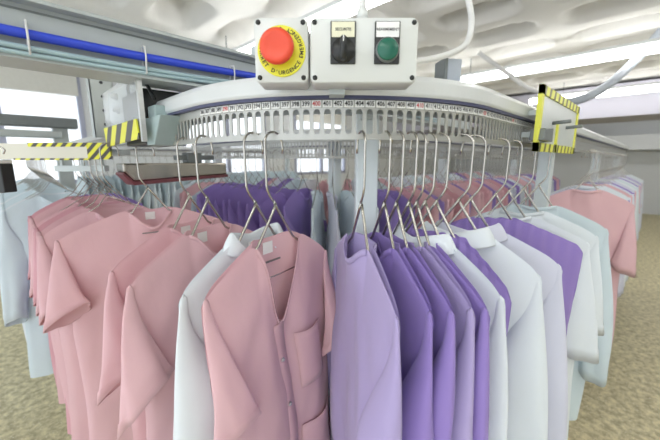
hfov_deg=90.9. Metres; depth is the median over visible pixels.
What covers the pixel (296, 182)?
shirt
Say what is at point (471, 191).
shirt
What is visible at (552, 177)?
shirt
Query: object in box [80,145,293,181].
conveyor
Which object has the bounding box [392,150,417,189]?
wire hanger
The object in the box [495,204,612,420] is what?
shirt
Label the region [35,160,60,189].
wire hanger
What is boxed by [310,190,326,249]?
shirt
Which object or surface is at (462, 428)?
shirt
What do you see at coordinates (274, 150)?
wire hanger
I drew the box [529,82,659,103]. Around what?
ceiling light
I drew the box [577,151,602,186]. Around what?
wire hanger
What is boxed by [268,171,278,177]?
shirt
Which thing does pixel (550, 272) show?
shirt
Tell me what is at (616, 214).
shirt
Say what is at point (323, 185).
shirt
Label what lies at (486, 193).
shirt
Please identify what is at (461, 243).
shirt
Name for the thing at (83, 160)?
wire hanger
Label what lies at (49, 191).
shirt
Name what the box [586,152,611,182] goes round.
wire hanger
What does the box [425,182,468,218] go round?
shirt
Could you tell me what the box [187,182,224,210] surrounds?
shirt
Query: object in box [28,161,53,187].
wire hanger
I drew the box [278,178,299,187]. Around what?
shirt
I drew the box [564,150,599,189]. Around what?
wire hanger
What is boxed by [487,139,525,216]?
wire hanger
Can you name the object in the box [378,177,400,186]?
shirt
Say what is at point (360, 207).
wire hanger
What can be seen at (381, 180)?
shirt
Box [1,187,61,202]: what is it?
shirt
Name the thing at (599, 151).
wire hanger
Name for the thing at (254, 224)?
shirt
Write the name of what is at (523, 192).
shirt
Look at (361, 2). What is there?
power cable
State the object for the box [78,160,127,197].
wire hanger
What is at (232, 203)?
shirt
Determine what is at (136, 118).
unit
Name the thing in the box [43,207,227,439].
shirt
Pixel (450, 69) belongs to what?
junction box
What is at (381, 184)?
shirt
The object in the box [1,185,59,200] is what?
shirt
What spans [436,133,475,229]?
wire hanger
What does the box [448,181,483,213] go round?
shirt
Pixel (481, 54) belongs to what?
cable
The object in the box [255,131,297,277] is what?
wire hanger
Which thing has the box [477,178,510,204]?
shirt
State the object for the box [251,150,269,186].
wire hanger
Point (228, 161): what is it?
window
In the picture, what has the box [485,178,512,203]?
shirt
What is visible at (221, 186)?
shirt
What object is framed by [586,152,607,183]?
wire hanger
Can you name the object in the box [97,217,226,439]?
shirt
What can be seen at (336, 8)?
ceiling light
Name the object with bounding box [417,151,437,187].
wire hanger
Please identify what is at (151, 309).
shirt
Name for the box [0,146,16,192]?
sensor box
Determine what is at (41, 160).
wire hanger
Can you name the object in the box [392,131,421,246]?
wire hanger
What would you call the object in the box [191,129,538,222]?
conveyor
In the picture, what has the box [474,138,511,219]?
wire hanger
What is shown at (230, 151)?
wire hanger
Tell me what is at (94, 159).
wire hanger
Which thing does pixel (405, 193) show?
shirt
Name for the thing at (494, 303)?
shirt
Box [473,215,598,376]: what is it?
shirt
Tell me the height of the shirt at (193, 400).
0.952 m
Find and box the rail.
[0,0,468,130]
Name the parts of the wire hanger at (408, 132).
arm, arm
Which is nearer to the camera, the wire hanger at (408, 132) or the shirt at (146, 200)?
the wire hanger at (408, 132)
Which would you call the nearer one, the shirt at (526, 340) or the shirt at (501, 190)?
the shirt at (526, 340)
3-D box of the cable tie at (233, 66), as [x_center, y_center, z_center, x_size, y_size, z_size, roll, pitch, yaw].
[-0.306,-0.449,1.020,0.004,0.070,0.034,-10,15,-44]
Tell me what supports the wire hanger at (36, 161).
hanging from the conveyor at (430, 97)
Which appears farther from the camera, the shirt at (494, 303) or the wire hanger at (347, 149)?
the wire hanger at (347, 149)
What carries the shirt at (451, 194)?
hanging from the wire hanger
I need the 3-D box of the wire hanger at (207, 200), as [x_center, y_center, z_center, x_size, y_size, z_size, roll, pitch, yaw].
[-0.313,-0.051,0.834,0.009,0.327,0.380,5,11,24]
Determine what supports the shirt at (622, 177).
hanging from the wire hanger
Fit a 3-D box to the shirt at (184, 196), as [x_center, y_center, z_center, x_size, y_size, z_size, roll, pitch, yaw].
[-0.974,0.165,2.724,0.516,0.963,0.149,-9,14,-39]
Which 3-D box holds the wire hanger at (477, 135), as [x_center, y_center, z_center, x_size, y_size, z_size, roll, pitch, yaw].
[0.353,-0.049,0.822,0.354,0.327,0.010,3,11,15]
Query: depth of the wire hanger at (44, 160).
1.73 m
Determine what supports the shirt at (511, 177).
hanging from the wire hanger
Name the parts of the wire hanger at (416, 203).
arm, arm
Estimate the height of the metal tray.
0.122 m
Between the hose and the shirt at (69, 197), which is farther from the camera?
the hose
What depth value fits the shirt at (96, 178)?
3.56 m
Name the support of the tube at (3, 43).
attached to the rail
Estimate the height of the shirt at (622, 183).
1.003 m
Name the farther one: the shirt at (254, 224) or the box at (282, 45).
the shirt at (254, 224)
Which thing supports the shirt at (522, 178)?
hanging from the wire hanger
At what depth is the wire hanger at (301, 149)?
1.86 m
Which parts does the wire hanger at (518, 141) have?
arm, arm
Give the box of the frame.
[0,113,77,188]
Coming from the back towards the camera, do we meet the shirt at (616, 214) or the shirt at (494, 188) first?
the shirt at (494, 188)
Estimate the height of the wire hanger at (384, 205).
0.327 m
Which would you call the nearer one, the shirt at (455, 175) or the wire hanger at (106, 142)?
the wire hanger at (106, 142)
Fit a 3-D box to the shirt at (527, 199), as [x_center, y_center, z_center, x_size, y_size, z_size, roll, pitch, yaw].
[1.894,0.033,3.589,0.155,1.003,0.568,-9,14,-39]
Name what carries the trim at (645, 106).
attached to the wall at (112, 165)
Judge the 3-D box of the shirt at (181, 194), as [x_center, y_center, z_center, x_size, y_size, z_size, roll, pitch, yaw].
[-1.044,0.159,2.795,0.149,0.963,0.516,8,13,38]
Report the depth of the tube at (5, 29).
0.79 m
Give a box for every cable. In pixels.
[359,0,365,6]
[477,51,538,93]
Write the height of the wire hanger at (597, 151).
0.319 m
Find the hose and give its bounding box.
[567,28,659,104]
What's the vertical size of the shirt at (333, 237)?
1.003 m
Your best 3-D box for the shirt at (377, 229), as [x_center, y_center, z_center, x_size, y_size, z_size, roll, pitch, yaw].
[0.178,0.319,1.980,0.128,1.003,0.573,-4,11,-20]
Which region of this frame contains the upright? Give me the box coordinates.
[85,78,112,137]
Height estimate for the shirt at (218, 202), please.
0.963 m
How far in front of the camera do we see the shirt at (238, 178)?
4.66 m
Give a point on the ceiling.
(509, 32)
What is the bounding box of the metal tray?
[116,153,227,184]
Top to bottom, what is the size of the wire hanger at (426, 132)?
0.327 m
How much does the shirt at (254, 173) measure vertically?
0.743 m
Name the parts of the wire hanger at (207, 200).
arm, arm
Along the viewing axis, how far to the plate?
1.20 m
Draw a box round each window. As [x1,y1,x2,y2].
[0,66,90,183]
[178,91,266,171]
[294,114,345,174]
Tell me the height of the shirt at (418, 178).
1.003 m
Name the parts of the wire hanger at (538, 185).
arm, arm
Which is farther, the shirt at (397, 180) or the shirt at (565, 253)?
the shirt at (397, 180)
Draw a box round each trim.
[392,79,659,133]
[493,134,659,151]
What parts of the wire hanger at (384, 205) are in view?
arm, arm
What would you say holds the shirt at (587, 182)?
hanging from the wire hanger at (605, 152)
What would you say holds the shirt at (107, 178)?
hanging from the wire hanger
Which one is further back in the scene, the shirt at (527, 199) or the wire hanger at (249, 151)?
the shirt at (527, 199)
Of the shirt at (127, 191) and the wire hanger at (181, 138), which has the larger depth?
the shirt at (127, 191)
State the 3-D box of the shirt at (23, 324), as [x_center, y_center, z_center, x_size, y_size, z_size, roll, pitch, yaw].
[-1.552,0.342,1.917,0.126,1.003,0.576,10,14,42]
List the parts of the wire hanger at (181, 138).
arm, arm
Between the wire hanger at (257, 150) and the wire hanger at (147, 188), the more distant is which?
the wire hanger at (257, 150)
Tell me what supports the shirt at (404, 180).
hanging from the wire hanger
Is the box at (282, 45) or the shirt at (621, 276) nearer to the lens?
the box at (282, 45)
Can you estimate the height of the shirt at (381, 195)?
0.963 m
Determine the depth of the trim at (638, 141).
9.44 m
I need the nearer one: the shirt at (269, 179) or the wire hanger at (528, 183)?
the wire hanger at (528, 183)
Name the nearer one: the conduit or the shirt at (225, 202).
the conduit
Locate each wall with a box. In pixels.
[76,77,457,190]
[457,120,659,214]
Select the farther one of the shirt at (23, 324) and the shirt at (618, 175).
the shirt at (618, 175)
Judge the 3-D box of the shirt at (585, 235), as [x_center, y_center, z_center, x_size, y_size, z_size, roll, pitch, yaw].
[0.672,0.399,1.220,0.556,0.884,0.140,4,11,19]
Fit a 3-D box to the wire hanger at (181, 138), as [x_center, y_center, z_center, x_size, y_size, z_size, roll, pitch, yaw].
[-0.393,-0.065,0.912,0.009,0.327,0.380,6,12,27]
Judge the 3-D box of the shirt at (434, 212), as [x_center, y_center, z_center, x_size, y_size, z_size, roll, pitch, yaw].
[0.478,0.264,2.188,0.509,0.963,0.139,7,12,33]
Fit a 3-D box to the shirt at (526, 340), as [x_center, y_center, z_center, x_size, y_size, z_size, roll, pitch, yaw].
[0.303,0.479,0.876,0.504,0.952,0.105,7,13,34]
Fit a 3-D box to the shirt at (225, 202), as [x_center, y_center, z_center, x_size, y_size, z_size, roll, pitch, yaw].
[-0.516,0.246,2.287,0.152,0.963,0.515,10,15,44]
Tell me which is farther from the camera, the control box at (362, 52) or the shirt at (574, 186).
the shirt at (574, 186)
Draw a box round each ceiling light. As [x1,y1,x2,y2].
[225,0,388,53]
[460,37,659,82]
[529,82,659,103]
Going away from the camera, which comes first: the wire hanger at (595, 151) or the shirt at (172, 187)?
the wire hanger at (595, 151)
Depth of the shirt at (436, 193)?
2.12 m
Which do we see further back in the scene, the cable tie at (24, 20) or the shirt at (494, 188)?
the shirt at (494, 188)
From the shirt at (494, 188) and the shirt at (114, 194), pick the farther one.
the shirt at (494, 188)
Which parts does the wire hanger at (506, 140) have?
arm, arm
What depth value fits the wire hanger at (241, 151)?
2.23 m
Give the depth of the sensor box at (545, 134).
0.98 m
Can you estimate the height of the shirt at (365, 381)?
0.933 m
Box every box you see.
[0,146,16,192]
[254,18,309,89]
[310,6,417,97]
[434,58,461,80]
[521,128,553,141]
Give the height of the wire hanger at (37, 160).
0.319 m
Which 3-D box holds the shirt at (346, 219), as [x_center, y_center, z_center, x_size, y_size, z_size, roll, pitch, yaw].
[0.089,0.326,1.960,0.144,1.003,0.563,-3,11,-16]
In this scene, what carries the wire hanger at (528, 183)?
hanging from the conveyor at (430, 97)
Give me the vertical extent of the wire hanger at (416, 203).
0.327 m
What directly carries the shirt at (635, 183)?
hanging from the wire hanger
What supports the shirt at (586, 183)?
hanging from the wire hanger at (602, 152)
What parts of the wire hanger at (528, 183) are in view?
arm, arm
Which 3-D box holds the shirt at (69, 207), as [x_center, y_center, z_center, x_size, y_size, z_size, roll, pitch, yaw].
[-1.025,0.397,1.509,0.516,0.963,0.149,-9,14,-39]
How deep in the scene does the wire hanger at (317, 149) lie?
1.82 m
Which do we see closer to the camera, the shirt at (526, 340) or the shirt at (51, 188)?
the shirt at (526, 340)
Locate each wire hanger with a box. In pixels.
[23,160,65,199]
[24,161,55,190]
[27,160,56,190]
[27,160,77,199]
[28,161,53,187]
[32,160,58,189]
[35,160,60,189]
[35,160,62,190]
[61,160,119,210]
[63,160,102,198]
[70,160,109,199]
[77,160,123,206]
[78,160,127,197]
[85,159,130,207]
[88,142,139,211]
[130,147,170,213]
[173,137,211,228]
[191,135,229,235]
[222,151,241,185]
[230,151,244,184]
[233,151,255,187]
[238,131,275,241]
[241,151,261,188]
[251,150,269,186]
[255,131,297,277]
[268,150,287,188]
[277,149,296,192]
[296,149,308,191]
[312,149,319,208]
[332,149,335,209]
[341,149,353,195]
[348,130,370,253]
[370,130,394,248]
[380,150,398,191]
[382,130,407,247]
[387,150,411,193]
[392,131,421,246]
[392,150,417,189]
[403,131,429,245]
[405,131,438,234]
[413,132,455,237]
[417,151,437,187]
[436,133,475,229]
[448,134,487,226]
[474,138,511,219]
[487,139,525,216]
[505,141,538,211]
[520,151,552,205]
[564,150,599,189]
[576,149,597,189]
[576,150,597,185]
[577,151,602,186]
[578,151,606,186]
[584,151,604,183]
[585,152,610,183]
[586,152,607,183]
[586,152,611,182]
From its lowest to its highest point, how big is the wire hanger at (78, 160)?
0.319 m
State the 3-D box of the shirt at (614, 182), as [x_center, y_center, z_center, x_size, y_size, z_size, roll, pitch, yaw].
[2.262,0.162,2.799,0.563,1.003,0.150,5,12,25]
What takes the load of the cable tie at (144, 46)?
attached to the tube at (5, 29)
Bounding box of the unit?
[104,79,189,146]
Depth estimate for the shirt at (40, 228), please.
1.23 m
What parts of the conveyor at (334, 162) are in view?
support post, support post, rail, rail, support post, support post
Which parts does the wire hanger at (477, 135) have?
arm, arm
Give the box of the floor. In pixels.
[0,214,659,439]
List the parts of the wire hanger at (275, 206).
arm, arm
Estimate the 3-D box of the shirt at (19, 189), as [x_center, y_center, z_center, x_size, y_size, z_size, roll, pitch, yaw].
[-2.024,0.242,2.382,0.570,1.003,0.140,-9,14,-39]
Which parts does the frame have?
rail, leg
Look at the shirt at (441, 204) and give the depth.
2.06 m
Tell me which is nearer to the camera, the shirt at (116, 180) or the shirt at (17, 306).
the shirt at (17, 306)
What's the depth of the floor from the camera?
2.42 m
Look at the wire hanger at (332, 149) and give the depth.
1.82 m
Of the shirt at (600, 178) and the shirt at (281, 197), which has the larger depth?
the shirt at (600, 178)
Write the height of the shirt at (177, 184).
0.743 m
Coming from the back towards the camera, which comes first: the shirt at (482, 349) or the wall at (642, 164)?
the wall at (642, 164)
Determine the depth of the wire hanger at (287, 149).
1.91 m
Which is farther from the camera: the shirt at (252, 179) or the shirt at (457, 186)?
the shirt at (252, 179)
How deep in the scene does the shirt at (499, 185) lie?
2.92 m
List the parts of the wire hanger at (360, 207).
arm, arm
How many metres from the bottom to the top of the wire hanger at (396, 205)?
0.327 m
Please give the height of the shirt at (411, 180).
1.003 m
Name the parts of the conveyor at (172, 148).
support post, rail, support post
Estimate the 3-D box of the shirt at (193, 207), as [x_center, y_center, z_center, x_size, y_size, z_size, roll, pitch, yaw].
[-0.846,0.216,2.612,0.570,1.003,0.140,-8,13,-38]
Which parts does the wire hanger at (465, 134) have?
arm, arm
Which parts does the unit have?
plate, motor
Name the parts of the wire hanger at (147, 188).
arm, arm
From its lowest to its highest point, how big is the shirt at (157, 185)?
0.743 m
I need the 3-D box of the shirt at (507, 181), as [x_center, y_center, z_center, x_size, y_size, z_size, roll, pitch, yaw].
[1.647,0.050,3.332,0.506,0.963,0.126,8,13,36]
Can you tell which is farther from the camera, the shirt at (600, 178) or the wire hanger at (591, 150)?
the shirt at (600, 178)
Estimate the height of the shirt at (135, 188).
0.743 m
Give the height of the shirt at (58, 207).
0.963 m
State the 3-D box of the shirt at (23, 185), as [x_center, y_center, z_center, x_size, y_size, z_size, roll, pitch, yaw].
[-2.149,0.216,2.507,0.570,1.003,0.136,-10,14,-42]
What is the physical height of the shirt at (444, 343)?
0.934 m
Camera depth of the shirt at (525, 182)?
3.43 m
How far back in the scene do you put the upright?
1.46 m
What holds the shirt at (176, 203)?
hanging from the wire hanger
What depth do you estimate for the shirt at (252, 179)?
4.83 m
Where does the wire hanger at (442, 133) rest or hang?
hanging from the conveyor at (430, 97)
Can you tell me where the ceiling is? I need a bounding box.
[43,0,659,96]
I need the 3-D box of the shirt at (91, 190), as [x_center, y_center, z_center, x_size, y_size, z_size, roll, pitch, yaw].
[-2.638,-0.122,3.620,0.553,0.743,0.126,9,14,40]
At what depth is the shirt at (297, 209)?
1.85 m
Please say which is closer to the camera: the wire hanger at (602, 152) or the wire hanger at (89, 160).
the wire hanger at (89, 160)
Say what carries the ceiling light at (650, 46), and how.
hanging from the ceiling
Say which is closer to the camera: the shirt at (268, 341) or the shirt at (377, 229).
the shirt at (268, 341)
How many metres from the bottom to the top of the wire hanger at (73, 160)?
0.319 m
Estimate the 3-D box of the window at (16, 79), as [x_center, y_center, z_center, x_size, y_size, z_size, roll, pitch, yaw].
[-4.338,-1.247,4.275,1.830,1.600,0.120,-10,15,-44]
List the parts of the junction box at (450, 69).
panel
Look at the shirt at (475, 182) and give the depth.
2.63 m
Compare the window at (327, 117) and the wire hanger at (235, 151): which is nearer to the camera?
the wire hanger at (235, 151)
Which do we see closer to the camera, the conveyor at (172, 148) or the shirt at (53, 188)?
the shirt at (53, 188)
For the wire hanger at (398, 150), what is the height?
0.319 m
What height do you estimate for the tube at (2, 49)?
0.034 m
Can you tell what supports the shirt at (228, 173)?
hanging from the wire hanger
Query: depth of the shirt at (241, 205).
1.96 m
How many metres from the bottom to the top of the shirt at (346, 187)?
0.963 m
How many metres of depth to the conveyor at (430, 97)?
0.76 m
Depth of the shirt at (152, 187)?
3.84 m
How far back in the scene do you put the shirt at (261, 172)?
5.04 m
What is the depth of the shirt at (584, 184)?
2.32 m
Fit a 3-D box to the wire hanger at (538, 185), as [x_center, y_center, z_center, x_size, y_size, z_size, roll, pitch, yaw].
[0.813,-0.132,1.271,0.390,0.327,0.010,5,12,25]
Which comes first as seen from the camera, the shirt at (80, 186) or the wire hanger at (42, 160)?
the wire hanger at (42, 160)
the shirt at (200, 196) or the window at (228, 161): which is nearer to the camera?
the shirt at (200, 196)
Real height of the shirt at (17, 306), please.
1.003 m
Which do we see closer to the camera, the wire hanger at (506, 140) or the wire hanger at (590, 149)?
the wire hanger at (506, 140)
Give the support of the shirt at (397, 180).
hanging from the wire hanger
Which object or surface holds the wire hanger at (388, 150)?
hanging from the conveyor at (334, 162)
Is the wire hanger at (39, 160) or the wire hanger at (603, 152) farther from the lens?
the wire hanger at (603, 152)
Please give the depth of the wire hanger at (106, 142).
1.16 m
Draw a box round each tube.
[0,23,255,77]
[0,40,436,119]
[0,47,436,122]
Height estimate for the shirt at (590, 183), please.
1.003 m
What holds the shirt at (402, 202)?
hanging from the wire hanger at (388, 150)
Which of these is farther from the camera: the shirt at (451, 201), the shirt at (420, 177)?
the shirt at (420, 177)
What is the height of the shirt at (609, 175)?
1.003 m
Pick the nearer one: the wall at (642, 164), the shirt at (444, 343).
the shirt at (444, 343)
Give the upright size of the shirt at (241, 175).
0.743 m
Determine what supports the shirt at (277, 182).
hanging from the wire hanger
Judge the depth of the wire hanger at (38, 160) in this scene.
1.99 m
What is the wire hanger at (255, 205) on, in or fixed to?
hanging from the conveyor at (430, 97)
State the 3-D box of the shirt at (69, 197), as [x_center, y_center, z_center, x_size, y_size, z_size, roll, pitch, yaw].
[-1.212,0.353,1.700,0.128,0.963,0.524,9,14,40]
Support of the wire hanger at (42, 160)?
hanging from the conveyor at (430, 97)
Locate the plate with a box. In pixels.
[0,143,130,170]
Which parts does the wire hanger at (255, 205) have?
arm, arm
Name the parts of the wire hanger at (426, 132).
arm, arm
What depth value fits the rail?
0.81 m
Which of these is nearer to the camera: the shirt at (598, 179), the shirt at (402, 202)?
the shirt at (402, 202)
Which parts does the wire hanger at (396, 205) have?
arm, arm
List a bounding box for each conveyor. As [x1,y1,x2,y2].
[66,76,628,234]
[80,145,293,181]
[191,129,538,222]
[266,142,492,167]
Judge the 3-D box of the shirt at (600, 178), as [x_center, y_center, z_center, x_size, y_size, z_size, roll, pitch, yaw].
[2.675,0.091,3.206,0.576,1.003,0.126,6,12,28]
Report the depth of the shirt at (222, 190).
2.23 m
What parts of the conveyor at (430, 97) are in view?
rail, support post, rail, support post, safety guard, plate, support post, support post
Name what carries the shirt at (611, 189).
hanging from the wire hanger at (597, 151)
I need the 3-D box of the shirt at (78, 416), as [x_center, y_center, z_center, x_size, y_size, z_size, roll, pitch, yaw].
[-0.781,0.427,1.276,0.514,0.963,0.143,-9,14,-40]
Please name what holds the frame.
on the floor
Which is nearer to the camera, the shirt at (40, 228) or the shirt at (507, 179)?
the shirt at (40, 228)
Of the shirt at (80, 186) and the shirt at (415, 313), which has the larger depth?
the shirt at (80, 186)
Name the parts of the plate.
plate, mounting arm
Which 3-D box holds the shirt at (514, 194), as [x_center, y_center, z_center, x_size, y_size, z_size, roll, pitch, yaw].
[1.589,0.089,3.282,0.574,1.003,0.140,8,13,38]
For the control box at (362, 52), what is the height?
0.142 m
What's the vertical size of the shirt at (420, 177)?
1.003 m
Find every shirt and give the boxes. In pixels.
[0,182,71,203]
[0,184,73,214]
[0,188,85,232]
[0,193,80,377]
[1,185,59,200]
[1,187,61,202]
[1,188,52,203]
[1,188,68,204]
[1,192,75,341]
[27,194,102,385]
[29,195,127,403]
[29,201,112,404]
[33,201,121,434]
[36,202,149,415]
[37,205,148,439]
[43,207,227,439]
[76,176,89,194]
[81,193,142,205]
[86,175,98,194]
[94,176,105,193]
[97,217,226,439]
[102,175,116,193]
[111,175,122,194]
[117,222,252,439]
[119,178,133,199]
[132,185,140,202]
[138,184,150,208]
[148,184,157,208]
[155,183,162,207]
[160,182,170,206]
[169,182,175,206]
[173,181,207,207]
[173,223,329,439]
[175,181,184,190]
[179,183,197,207]
[182,182,213,209]
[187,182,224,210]
[191,185,210,211]
[197,182,237,213]
[201,231,335,439]
[203,184,226,214]
[208,183,251,216]
[214,185,253,219]
[223,187,245,221]
[226,172,233,181]
[228,185,272,224]
[230,172,240,183]
[236,173,244,182]
[237,186,280,226]
[245,188,290,230]
[247,172,255,185]
[248,171,261,183]
[256,178,273,185]
[257,171,270,177]
[259,189,296,231]
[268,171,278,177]
[270,177,294,186]
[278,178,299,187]
[283,178,306,189]
[283,188,327,236]
[299,178,318,189]
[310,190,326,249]
[317,180,327,224]
[325,191,340,274]
[327,232,401,439]
[339,190,353,238]
[342,179,351,190]
[353,191,378,232]
[367,232,433,439]
[377,182,386,189]
[377,189,398,231]
[377,232,455,439]
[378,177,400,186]
[378,178,392,187]
[381,189,414,228]
[385,177,408,187]
[388,231,475,439]
[390,188,425,228]
[391,177,412,184]
[392,225,507,439]
[394,187,438,223]
[397,176,418,184]
[404,228,511,336]
[405,187,443,221]
[407,185,448,221]
[407,232,489,439]
[408,175,430,182]
[409,176,426,184]
[418,185,453,222]
[420,221,547,439]
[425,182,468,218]
[425,185,462,221]
[435,220,567,439]
[438,182,479,216]
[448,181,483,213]
[450,173,464,179]
[450,183,470,216]
[450,217,582,335]
[453,180,488,212]
[458,180,492,210]
[463,180,495,209]
[467,180,500,208]
[472,179,507,205]
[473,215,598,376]
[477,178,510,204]
[482,209,603,439]
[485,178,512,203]
[486,181,503,206]
[488,177,519,203]
[492,176,526,202]
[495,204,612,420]
[499,179,516,203]
[507,178,525,204]
[507,179,522,204]
[512,176,534,206]
[515,177,530,205]
[526,186,528,205]
[549,189,636,347]
[550,185,627,286]
[550,188,624,296]
[552,177,557,190]
[577,185,630,281]
[579,183,631,203]
[586,183,632,203]
[587,182,633,193]
[590,183,633,203]
[597,181,634,210]
[598,179,637,237]
[599,180,637,235]
[600,178,638,239]
[603,175,641,211]
[618,175,641,231]
[622,177,640,240]
[635,183,640,213]
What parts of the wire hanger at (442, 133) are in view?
arm, arm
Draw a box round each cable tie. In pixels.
[23,19,31,54]
[141,45,147,73]
[229,65,234,79]
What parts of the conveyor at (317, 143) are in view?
rail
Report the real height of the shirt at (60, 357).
0.963 m
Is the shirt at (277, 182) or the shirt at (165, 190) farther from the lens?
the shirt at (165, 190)
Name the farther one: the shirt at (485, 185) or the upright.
the shirt at (485, 185)
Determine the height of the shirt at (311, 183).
1.003 m
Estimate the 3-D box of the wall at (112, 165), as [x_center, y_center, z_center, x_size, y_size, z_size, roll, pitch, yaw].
[-0.566,-1.623,8.185,17.000,3.520,0.200,-10,15,-44]
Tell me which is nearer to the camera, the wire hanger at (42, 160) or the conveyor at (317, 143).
the wire hanger at (42, 160)
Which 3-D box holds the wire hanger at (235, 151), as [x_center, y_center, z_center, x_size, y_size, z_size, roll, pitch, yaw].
[-0.653,-0.328,2.316,0.372,0.319,0.005,-9,13,-39]

